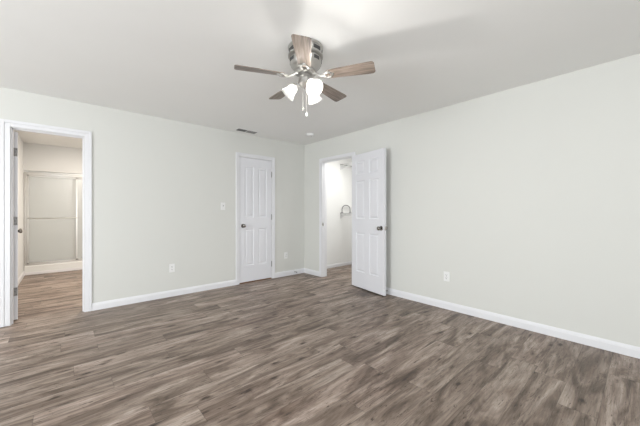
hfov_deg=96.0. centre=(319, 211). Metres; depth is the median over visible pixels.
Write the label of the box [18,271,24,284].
baseboard
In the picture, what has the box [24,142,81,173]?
wall
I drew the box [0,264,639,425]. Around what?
floor
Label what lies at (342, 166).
wire shelf
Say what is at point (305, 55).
ceiling fan
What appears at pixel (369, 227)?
door
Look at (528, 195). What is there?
wall
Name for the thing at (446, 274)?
wall outlet
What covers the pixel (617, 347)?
baseboard
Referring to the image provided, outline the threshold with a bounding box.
[239,278,270,283]
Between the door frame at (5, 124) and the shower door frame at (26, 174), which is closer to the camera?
the door frame at (5, 124)
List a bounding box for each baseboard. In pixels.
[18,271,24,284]
[92,279,235,310]
[275,268,303,277]
[304,268,318,275]
[327,261,351,268]
[386,287,639,358]
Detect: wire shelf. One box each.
[340,162,351,169]
[340,213,351,218]
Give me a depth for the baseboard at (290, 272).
5.28 m
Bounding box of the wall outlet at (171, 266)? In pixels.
[169,264,174,272]
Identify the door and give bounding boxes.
[14,132,22,319]
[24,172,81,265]
[28,171,81,262]
[239,157,271,282]
[352,148,386,295]
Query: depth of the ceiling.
2.26 m
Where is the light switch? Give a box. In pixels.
[221,202,224,209]
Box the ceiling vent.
[234,128,258,133]
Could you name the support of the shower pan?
on the floor
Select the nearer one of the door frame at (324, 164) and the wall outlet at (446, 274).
the wall outlet at (446, 274)
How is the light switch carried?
attached to the wall at (160, 185)
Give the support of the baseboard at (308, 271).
attached to the wall at (528, 195)
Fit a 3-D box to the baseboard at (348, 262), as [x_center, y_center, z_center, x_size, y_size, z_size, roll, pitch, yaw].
[0.276,1.141,6.032,1.292,0.070,0.014,0,0,-41]
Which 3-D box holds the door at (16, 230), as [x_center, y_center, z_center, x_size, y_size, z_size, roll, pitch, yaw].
[-3.463,0.155,3.257,0.628,2.018,0.171,0,0,41]
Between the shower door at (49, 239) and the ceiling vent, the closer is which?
the ceiling vent
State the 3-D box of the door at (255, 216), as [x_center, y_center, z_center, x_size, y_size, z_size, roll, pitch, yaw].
[-1.063,0.140,4.840,0.606,2.038,0.103,0,0,-41]
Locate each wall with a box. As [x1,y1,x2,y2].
[0,87,351,324]
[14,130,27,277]
[24,142,81,173]
[304,53,639,346]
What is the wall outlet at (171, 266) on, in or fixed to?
attached to the wall at (160, 185)
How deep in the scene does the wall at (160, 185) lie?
3.96 m
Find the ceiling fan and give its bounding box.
[234,34,375,116]
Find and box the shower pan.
[24,261,81,274]
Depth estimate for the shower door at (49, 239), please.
6.16 m
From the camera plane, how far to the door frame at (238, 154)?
4.93 m
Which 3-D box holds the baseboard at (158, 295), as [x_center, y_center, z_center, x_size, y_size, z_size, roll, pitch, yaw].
[-2.019,1.132,4.002,1.805,0.088,0.014,0,0,-41]
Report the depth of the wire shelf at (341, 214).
6.15 m
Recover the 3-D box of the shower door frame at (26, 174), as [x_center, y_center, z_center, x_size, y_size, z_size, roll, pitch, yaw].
[-4.817,0.139,5.844,1.666,1.735,0.094,0,0,-41]
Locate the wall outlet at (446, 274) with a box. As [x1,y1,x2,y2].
[444,271,449,281]
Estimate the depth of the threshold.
4.84 m
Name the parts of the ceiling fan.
fan blade, fan blade, lamp shade, fan blade, bulb, lamp shade, lamp shade, fan blade, fan blade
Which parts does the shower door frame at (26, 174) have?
header rail, panel frame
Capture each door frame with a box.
[0,119,91,326]
[236,152,274,284]
[319,152,354,276]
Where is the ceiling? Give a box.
[0,0,639,148]

